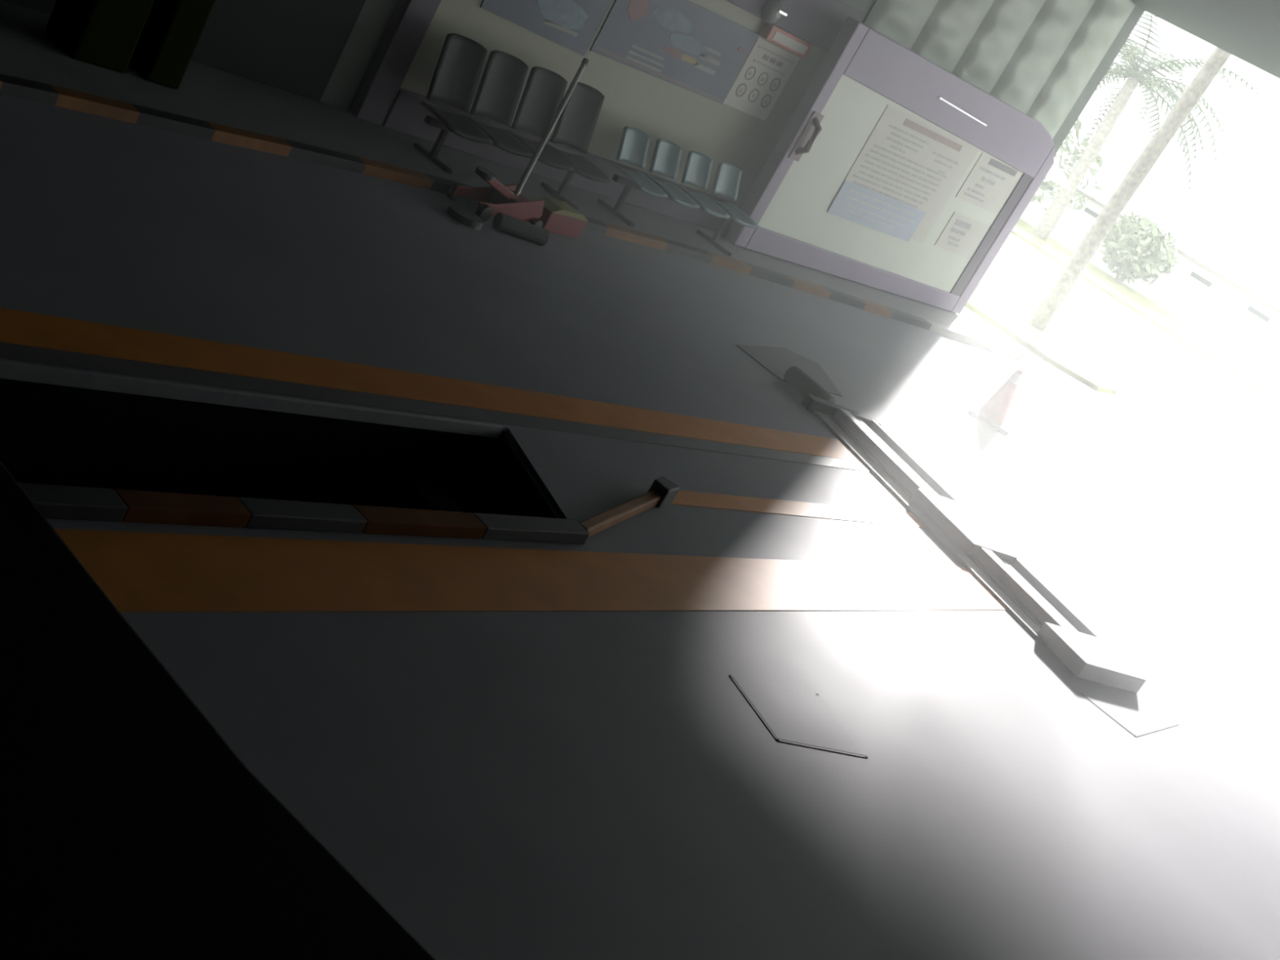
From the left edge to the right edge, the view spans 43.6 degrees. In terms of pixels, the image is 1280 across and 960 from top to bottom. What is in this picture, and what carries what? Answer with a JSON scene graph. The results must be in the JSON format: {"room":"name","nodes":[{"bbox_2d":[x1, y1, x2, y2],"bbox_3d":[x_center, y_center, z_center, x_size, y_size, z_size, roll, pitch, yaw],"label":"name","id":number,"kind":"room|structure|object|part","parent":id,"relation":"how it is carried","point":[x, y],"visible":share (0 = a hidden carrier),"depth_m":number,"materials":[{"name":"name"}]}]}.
{"room":"auto repair garage","nodes":[
{"label":"auto repair garage","id":0,"kind":"room"},
{"bbox_2d":[1,0,1144,155],"bbox_3d":[-1.311,-4.382,11.379,0.200,4.050,19.600,42,22,33],"label":"wall","id":1,"kind":"structure","parent":0,"point":[296,46],"depth_m":11.34,"materials":[{"name":"grey paint"}]},
{"bbox_2d":[347,0,863,234],"bbox_3d":[-0.032,-3.538,13.405,0.150,2.390,4.940,42,22,33],"label":"wall","id":2,"kind":"structure","parent":1,"relation":"attached to","point":[390,93],"depth_m":13.67,"materials":[{"name":"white paint"}]},
{"bbox_2d":[480,0,612,56],"bbox_3d":[-0.637,-3.848,12.420,0.015,0.860,1.230,42,22,33],"label":"poster","id":3,"kind":"object","parent":2,"relation":"attached to","point":[572,24],"visible":1,"depth_m":12.63,"materials":[{"name":"blue paper"}]},
{"bbox_2d":[590,0,759,103],"bbox_3d":[0.331,-3.737,13.651,0.015,0.710,1.830,42,22,33],"label":"poster","id":4,"kind":"object","parent":2,"relation":"attached to","point":[685,44],"visible":1,"depth_m":13.64,"materials":[{"name":"blue paper"}]},
{"bbox_2d":[723,37,799,120],"bbox_3d":[1.116,-3.659,14.640,0.012,0.650,0.680,42,22,33],"label":"sheet","id":5,"kind":"object","parent":2,"relation":"attached to","point":[767,68],"visible":1,"depth_m":14.63,"materials":[{"name":"beige paper"}]},
{"bbox_2d":[760,0,787,23],"bbox_3d":[1.178,-4.097,14.011,0.120,0.229,0.229,42,22,33],"label":"bell","id":6,"kind":"object","parent":2,"relation":"attached to","point":[771,11],"visible":1,"depth_m":13.96,"materials":[{"name":"silver metal"}]},
{"bbox_2d":[760,22,812,58],"bbox_3d":[1.325,-3.977,14.467,0.104,0.140,0.650,42,22,33],"label":"sign holder","id":7,"kind":"object","parent":2,"relation":"attached to","point":[771,33],"visible":0.92,"depth_m":14.38,"materials":[{"name":"red plastic"}]},
{"bbox_3d":[1.357,-3.945,14.445,0.004,0.080,0.520,42,22,33],"label":"label plate","id":8,"kind":"part","parent":7,"relation":"part of","materials":[{"name":"white plastic"}]},
{"bbox_2d":[863,0,1135,138],"bbox_3d":[3.804,-4.673,16.680,0.084,1.980,4.400,42,22,33],"label":"cladding","id":9,"kind":"object","parent":1,"relation":"attached to","point":[1037,57],"visible":0.66,"depth_m":17.05,"materials":[{"name":"white metal"}]},
{"bbox_2d":[0,94,1279,959],"bbox_3d":[1.721,0.720,8.815,12.600,0.020,20.000,42,22,33],"label":"floor","id":10,"kind":"structure","parent":0,"point":[562,784],"depth_m":7.33,"materials":[{"name":"grey concrete"}]},
{"bbox_2d":[0,460,435,959],"bbox_3d":[-0.997,0.948,2.413,4.000,1.000,1.648,42,22,33],"label":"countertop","id":11,"kind":"structure","parent":10,"relation":"on","point":[131,828],"depth_m":2.42,"materials":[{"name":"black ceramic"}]},
{"bbox_2d":[0,360,562,518],"bbox_3d":[-2.281,0.429,5.781,0.980,1.458,5.150,42,22,33],"label":"pit","id":12,"kind":"object","parent":10,"relation":"in","point":[59,426],"visible":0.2,"depth_m":6.71,"materials":[{"name":"paint"}]},
{"bbox_2d":[17,482,589,544],"bbox_3d":[-1.722,0.079,5.140,0.110,0.060,4.700,42,22,33],"label":"kerb","id":13,"kind":"object","parent":10,"relation":"on","point":[53,501],"visible":1,"depth_m":5.67,"materials":[{"name":"black paint"}]},
{"bbox_2d":[0,307,862,462],"bbox_3d":[-2.045,-0.547,6.407,0.280,0.002,11.400,42,22,33],"label":"floor stripe","id":14,"kind":"structure","parent":10,"relation":"on","point":[16,326],"depth_m":7.38,"materials":[{"name":"orange paint"}]},
{"bbox_2d":[0,342,871,471],"bbox_3d":[-1.947,-0.433,6.256,0.125,0.002,11.300,42,22,33],"label":"floor band","id":15,"kind":"object","parent":10,"relation":"on","point":[9,351],"visible":1,"depth_m":7.18,"materials":[{"name":"paint"}]},
{"bbox_2d":[446,204,484,229],"bbox_3d":[-1.200,-1.807,10.982,0.260,0.050,0.260,42,22,33],"label":"wheel","id":16,"kind":"object","parent":10,"relation":"on","point":[464,216],"visible":1,"depth_m":10.91,"materials":[{"name":"black rubber"}]},
{"bbox_2d":[0,0,1019,350],"bbox_3d":[-1.673,-2.203,11.300,1.880,0.060,19.300,42,22,33],"label":"walkway","id":17,"kind":"object","parent":10,"relation":"on","point":[206,93],"visible":0.52,"depth_m":11.04,"materials":[{"name":"grey concrete"}]},
{"bbox_2d":[45,0,155,73],"bbox_3d":[-3.204,-2.810,9.533,0.430,0.590,0.390,42,22,33],"label":"storage bin","id":18,"kind":"object","parent":17,"relation":"on","point":[104,33],"visible":1,"depth_m":9.44,"materials":[{"name":"green plastic"}]},
{"bbox_2d":[128,0,215,88],"bbox_3d":[-2.884,-2.865,9.846,0.430,0.790,0.270,42,22,33],"label":"storage bin","id":19,"kind":"object","parent":17,"relation":"on","point":[172,30],"visible":0.83,"depth_m":9.76,"materials":[{"name":"green plastic"}]},
{"bbox_2d":[413,33,610,210],"bbox_3d":[-0.910,-2.709,12.284,0.540,0.886,1.820,42,22,33],"label":"bench","id":20,"kind":"object","parent":17,"relation":"on","point":[455,80],"visible":0.97,"depth_m":12.22,"materials":[{"name":"grey brushed metal"},{"name":"dark metal"}]},
{"bbox_3d":[-1.346,-2.615,11.749,0.400,0.070,0.443,42,22,33],"label":"seat","id":21,"kind":"part","parent":20,"relation":"part of","materials":[{"name":"black plastic"}]},
{"bbox_3d":[-1.353,-3.011,11.786,0.186,0.496,0.435,42,22,33],"label":"backrest","id":22,"kind":"part","parent":20,"relation":"part of","materials":[{"name":"black plastic"}]},
{"bbox_3d":[-1.070,-2.983,12.141,0.186,0.496,0.435,42,22,33],"label":"backrest","id":23,"kind":"part","parent":20,"relation":"part of","materials":[{"name":"black plastic"}]},
{"bbox_3d":[-1.064,-2.586,12.104,0.400,0.070,0.443,42,22,33],"label":"seat","id":24,"kind":"part","parent":20,"relation":"part of","materials":[{"name":"black plastic"}]},
{"bbox_3d":[-0.787,-2.954,12.497,0.186,0.496,0.435,42,22,33],"label":"backrest","id":25,"kind":"part","parent":20,"relation":"part of","materials":[{"name":"black plastic"}]},
{"bbox_3d":[-0.781,-2.558,12.460,0.400,0.070,0.443,42,22,33],"label":"seat","id":26,"kind":"part","parent":20,"relation":"part of","materials":[{"name":"black plastic"}]},
{"bbox_3d":[-0.505,-2.926,12.852,0.186,0.496,0.435,42,22,33],"label":"backrest","id":27,"kind":"part","parent":20,"relation":"part of","materials":[{"name":"black plastic"}]},
{"bbox_3d":[-0.498,-2.529,12.815,0.400,0.070,0.443,42,22,33],"label":"seat","id":28,"kind":"part","parent":20,"relation":"part of","materials":[{"name":"black plastic"}]},
{"bbox_2d":[597,126,759,256],"bbox_3d":[0.373,-2.509,14.025,0.540,0.690,1.820,42,22,33],"label":"bench","id":29,"kind":"object","parent":17,"relation":"on","point":[633,145],"visible":1,"depth_m":13.95,"materials":[{"name":"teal plastic"}]},
{"bbox_3d":[-0.066,-2.821,13.525,0.185,0.280,0.370,42,22,33],"label":"backrest","id":30,"kind":"part","parent":29,"relation":"part of","materials":[{"name":"grey plastic"}]},
{"bbox_3d":[-0.007,-2.512,13.454,0.400,0.070,0.379,42,22,33],"label":"seat","id":31,"kind":"part","parent":29,"relation":"part of","materials":[{"name":"grey plastic"}]},
{"bbox_3d":[0.217,-2.792,13.880,0.185,0.280,0.370,42,22,33],"label":"backrest","id":32,"kind":"part","parent":29,"relation":"part of","materials":[{"name":"teal plastic"}]},
{"bbox_3d":[0.275,-2.484,13.809,0.400,0.070,0.379,42,22,33],"label":"seat","id":33,"kind":"part","parent":29,"relation":"part of","materials":[{"name":"teal plastic"}]},
{"bbox_3d":[0.500,-2.764,14.236,0.185,0.280,0.370,42,22,33],"label":"backrest","id":34,"kind":"part","parent":29,"relation":"part of","materials":[{"name":"teal plastic"}]},
{"bbox_3d":[0.558,-2.455,14.165,0.400,0.070,0.379,42,22,33],"label":"seat","id":35,"kind":"part","parent":29,"relation":"part of","materials":[{"name":"teal plastic"}]},
{"bbox_3d":[0.782,-2.735,14.591,0.185,0.280,0.370,42,22,33],"label":"backrest","id":36,"kind":"part","parent":29,"relation":"part of","materials":[{"name":"teal plastic"}]},
{"bbox_3d":[0.841,-2.427,14.520,0.400,0.070,0.379,42,22,33],"label":"seat","id":37,"kind":"part","parent":29,"relation":"part of","materials":[{"name":"teal plastic"}]},
{"bbox_2d":[724,16,1054,314],"bbox_3d":[2.851,-3.046,16.591,0.254,2.310,4.600,42,22,33],"label":"notice board","id":38,"kind":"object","parent":17,"relation":"on","point":[864,71],"depth_m":15.84,"materials":[{"name":"purple paint"}]},
{"bbox_3d":[1.557,-3.178,14.854,0.158,0.480,0.119,16,23,-36],"label":"handle","id":39,"kind":"part","parent":38,"relation":"part of","materials":[{"name":"grey metal"}]},
{"bbox_3d":[2.742,-2.947,16.644,0.070,1.750,4.200,42,22,33],"label":"panel","id":40,"kind":"part","parent":38,"relation":"part of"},
{"bbox_2d":[827,104,978,243],"bbox_3d":[2.731,-3.099,16.402,0.008,1.140,1.930,42,22,33],"label":"notice","id":41,"kind":"object","parent":38,"relation":"attached to","point":[905,159],"visible":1,"depth_m":16.32,"materials":[{"name":"beige paper"}]},
{"bbox_2d":[826,180,926,241],"bbox_3d":[2.449,-2.748,16.426,0.008,0.360,1.640,42,22,33],"label":"notice","id":42,"kind":"object","parent":41,"relation":"attached to","point":[854,202],"visible":1,"depth_m":16.39,"materials":[{"name":"blue paper"}]},
{"bbox_2d":[933,211,988,257],"bbox_3d":[3.574,-2.718,17.769,0.008,0.420,0.800,42,22,33],"label":"notice","id":43,"kind":"object","parent":38,"relation":"attached to","point":[962,233],"visible":1,"depth_m":17.75,"materials":[{"name":"beige paper"}]},
{"bbox_3d":[3.295,-3.756,16.307,0.020,0.045,1.060,42,22,33],"label":"strip plate","id":44,"kind":"part","parent":38,"relation":"part of","materials":[{"name":"silver metal"}]},
{"bbox_2d":[955,153,1022,214],"bbox_3d":[3.831,-3.237,17.529,0.008,0.530,0.980,42,22,33],"label":"notice","id":45,"kind":"object","parent":38,"relation":"attached to","point":[990,181],"visible":1,"depth_m":17.51,"materials":[{"name":"beige paper"}]},
{"bbox_2d":[0,73,1031,361],"bbox_3d":[-1.434,-1.990,11.081,0.635,0.070,19.318,41,21,31],"label":"kerb","id":46,"kind":"object","parent":10,"relation":"on","point":[10,86],"visible":0.85,"depth_m":10.61,"materials":[{"name":"black paint"}]},
{"bbox_2d":[447,57,588,227],"bbox_3d":[-0.690,-2.453,11.632,0.543,1.195,1.385,33,18,10],"label":"jack","id":47,"kind":"object","parent":10,"relation":"on","point":[508,199],"visible":0.94,"depth_m":11.54,"materials":[{"name":"red paint"}]},
{"bbox_3d":[-1.001,-2.083,11.423,0.100,0.177,0.515,39,20,25],"label":"lift arm","id":48,"kind":"part","parent":47,"relation":"part of","materials":[{"name":"red paint"}]},
{"bbox_3d":[-0.687,-2.565,11.864,0.040,1.085,0.904,27,18,-8],"label":"handle","id":49,"kind":"part","parent":47,"relation":"part of","materials":[{"name":"metal"}]},
{"bbox_2d":[492,212,549,245],"bbox_3d":[-0.842,-1.777,11.335,0.412,0.120,0.119,15,23,-39],"label":"wheel","id":50,"kind":"object","parent":10,"relation":"on","point":[502,222],"visible":1,"depth_m":11.28,"materials":[{"name":"black rubber"}]},
{"bbox_2d":[54,528,1007,612],"bbox_3d":[-1.194,0.316,5.405,0.420,0.002,11.000,42,22,33],"label":"floor stripe","id":51,"kind":"structure","parent":10,"relation":"on","point":[137,571],"depth_m":6.02,"materials":[{"name":"orange paint"}]},
{"bbox_2d":[534,196,587,239],"bbox_3d":[-0.620,-1.989,12.110,0.210,0.200,0.456,40,21,29],"label":"toolbox","id":52,"kind":"object","parent":10,"relation":"on","point":[558,217],"visible":0.86,"depth_m":12.02,"materials":[{"name":"red paint"}]},
{"bbox_3d":[-0.582,-2.055,12.085,0.210,0.040,0.456,40,21,29],"label":"lid","id":53,"kind":"part","parent":52,"relation":"part of","materials":[{"name":"yellow plastic"}]},
{"bbox_2d":[578,476,679,537],"bbox_3d":[-0.056,0.129,7.470,0.109,0.110,1.088,34,19,13],"label":"guide","id":54,"kind":"object","parent":10,"relation":"on","point":[662,492],"visible":0.92,"depth_m":7.56,"materials":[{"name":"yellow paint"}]},
{"bbox_2d":[735,344,842,396],"bbox_3d":[1.184,-0.849,12.133,0.729,0.008,1.119,42,22,33],"label":"floor hatch","id":55,"kind":"object","parent":10,"relation":"on","point":[776,360],"visible":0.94,"depth_m":12.12,"materials":[{"name":"grey metal"}]},
{"bbox_2d":[728,675,867,758],"bbox_3d":[0.642,0.959,6.492,0.500,0.004,0.420,17,22,-35],"label":"floor hatch","id":56,"kind":"object","parent":10,"relation":"on","point":[792,716],"visible":1,"depth_m":6.48,"materials":[{"name":"grey metal"}]},
{"bbox_2d":[671,489,926,527],"bbox_3d":[0.946,0.171,9.059,0.170,0.002,2.850,42,22,33],"label":"floor stripe","id":57,"kind":"structure","parent":10,"relation":"on","point":[682,497],"depth_m":8.98,"materials":[{"name":"orange paint"}]},
{"bbox_2d":[783,365,1146,693],"bbox_3d":[1.947,0.190,10.348,0.680,0.150,3.591,17,22,-34],"label":"track","id":58,"kind":"object","parent":10,"relation":"on","point":[1054,624],"visible":1,"depth_m":9.96,"materials":[{"name":"metal"}]},
{"bbox_3d":[1.873,-0.103,11.019,0.030,0.082,1.139,17,22,-34],"label":"rail","id":59,"kind":"part","parent":58,"relation":"part of","materials":[{"name":"metal"}]},
{"bbox_3d":[1.984,0.296,10.286,0.600,0.018,2.759,17,22,-34],"label":"plate","id":60,"kind":"part","parent":58,"relation":"part of","materials":[{"name":"paint"}]},
{"bbox_3d":[2.069,0.308,10.213,0.420,0.087,0.670,17,22,-34],"label":"plate","id":61,"kind":"part","parent":58,"relation":"part of","materials":[{"name":"paint"}]},
{"bbox_3d":[2.516,0.745,9.739,0.030,0.082,0.850,17,22,-34],"label":"rail","id":62,"kind":"part","parent":58,"relation":"part of","materials":[{"name":"metal"}]},
{"bbox_2d":[968,368,1023,435],"bbox_3d":[3.225,-0.749,14.138,0.400,0.530,0.400,32,18,6],"label":"traffic cone","id":63,"kind":"object","parent":10,"relation":"on","point":[993,412],"visible":1,"depth_m":14.08,"materials":[{"name":"plastic"}]},
{"bbox_2d":[1081,687,1178,737],"bbox_3d":[2.712,1.267,8.828,0.360,0.004,0.720,41,21,30],"label":"floor hatch","id":64,"kind":"object","parent":10,"relation":"on","point":[1132,711],"visible":0.83,"depth_m":8.80,"materials":[{"name":"grey metal"}]},
{"bbox_2d":[1131,0,1279,78],"bbox_3d":[3.554,-2.621,7.241,12.750,0.200,19.800,42,22,33],"label":"ceiling","id":65,"kind":"structure","parent":0,"point":[1248,30],"depth_m":15.53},
{"label":"outside","id":66,"kind":"structure","parent":0,"visible":0},
{"bbox_2d":[964,155,1279,524],"bbox_3d":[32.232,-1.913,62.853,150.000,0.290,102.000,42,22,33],"label":"ground","id":67,"kind":"structure","parent":66,"point":[1206,415],"depth_m":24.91,"materials":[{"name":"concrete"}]},
{"bbox_2d":[964,284,1117,394],"bbox_3d":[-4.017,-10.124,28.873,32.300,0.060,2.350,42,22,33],"label":"grass verge","id":68,"kind":"structure","parent":67,"relation":"on","point":[1006,317],"depth_m":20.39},
{"bbox_2d":[1027,46,1231,331],"bbox_3d":[7.320,-4.970,20.570,3.282,7.281,2.966,32,18,7],"label":"trunk","id":69,"kind":"object","parent":68,"relation":"on","point":[1064,282],"visible":0.8,"depth_m":20.81,"materials":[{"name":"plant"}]},
{"bbox_2d":[1045,162,1071,190],"bbox_3d":[7.988,-5.900,33.166,1.500,1.750,1.500,42,22,33],"label":"parasol","id":70,"kind":"object","parent":67,"relation":"on","point":[1055,174],"visible":0.33,"depth_m":32.51,"materials":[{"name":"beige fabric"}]},
{"bbox_2d":[1010,218,1279,404],"bbox_3d":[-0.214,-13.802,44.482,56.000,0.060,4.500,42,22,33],"label":"grass verge","id":71,"kind":"structure","parent":67,"relation":"on","point":[1214,351],"depth_m":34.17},
{"bbox_2d":[1026,118,1105,211],"bbox_3d":[9.348,-7.601,37.962,3.504,2.796,3.526,42,22,33],"label":"shrub","id":72,"kind":"object","parent":71,"relation":"on","point":[1077,126],"visible":0.19,"depth_m":37.43,"materials":[{"name":"green plant"}]},
{"bbox_2d":[1097,208,1182,285],"bbox_3d":[11.329,-5.213,36.427,1.930,1.672,1.882,42,22,33],"label":"shrub","id":73,"kind":"object","parent":71,"relation":"on","point":[1157,259],"visible":0.99,"depth_m":36.15,"materials":[{"name":"green plant"}]},
{"bbox_3d":[11.199,-4.926,36.588,0.626,0.975,0.598,42,22,33],"label":"stem","id":74,"kind":"part","parent":73,"relation":"part of","materials":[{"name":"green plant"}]},
{"bbox_2d":[1032,10,1261,240],"bbox_3d":[10.590,-7.844,36.309,5.259,5.370,5.372,28,18,-6],"label":"palm tree","id":75,"kind":"object","parent":71,"relation":"on","point":[1132,73],"visible":0.62,"depth_m":35.92,"materials":[{"name":"green plant"}]},
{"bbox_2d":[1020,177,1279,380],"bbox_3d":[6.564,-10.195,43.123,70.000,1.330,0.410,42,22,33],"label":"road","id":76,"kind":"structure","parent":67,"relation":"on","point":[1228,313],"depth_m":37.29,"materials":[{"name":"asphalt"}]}
]}

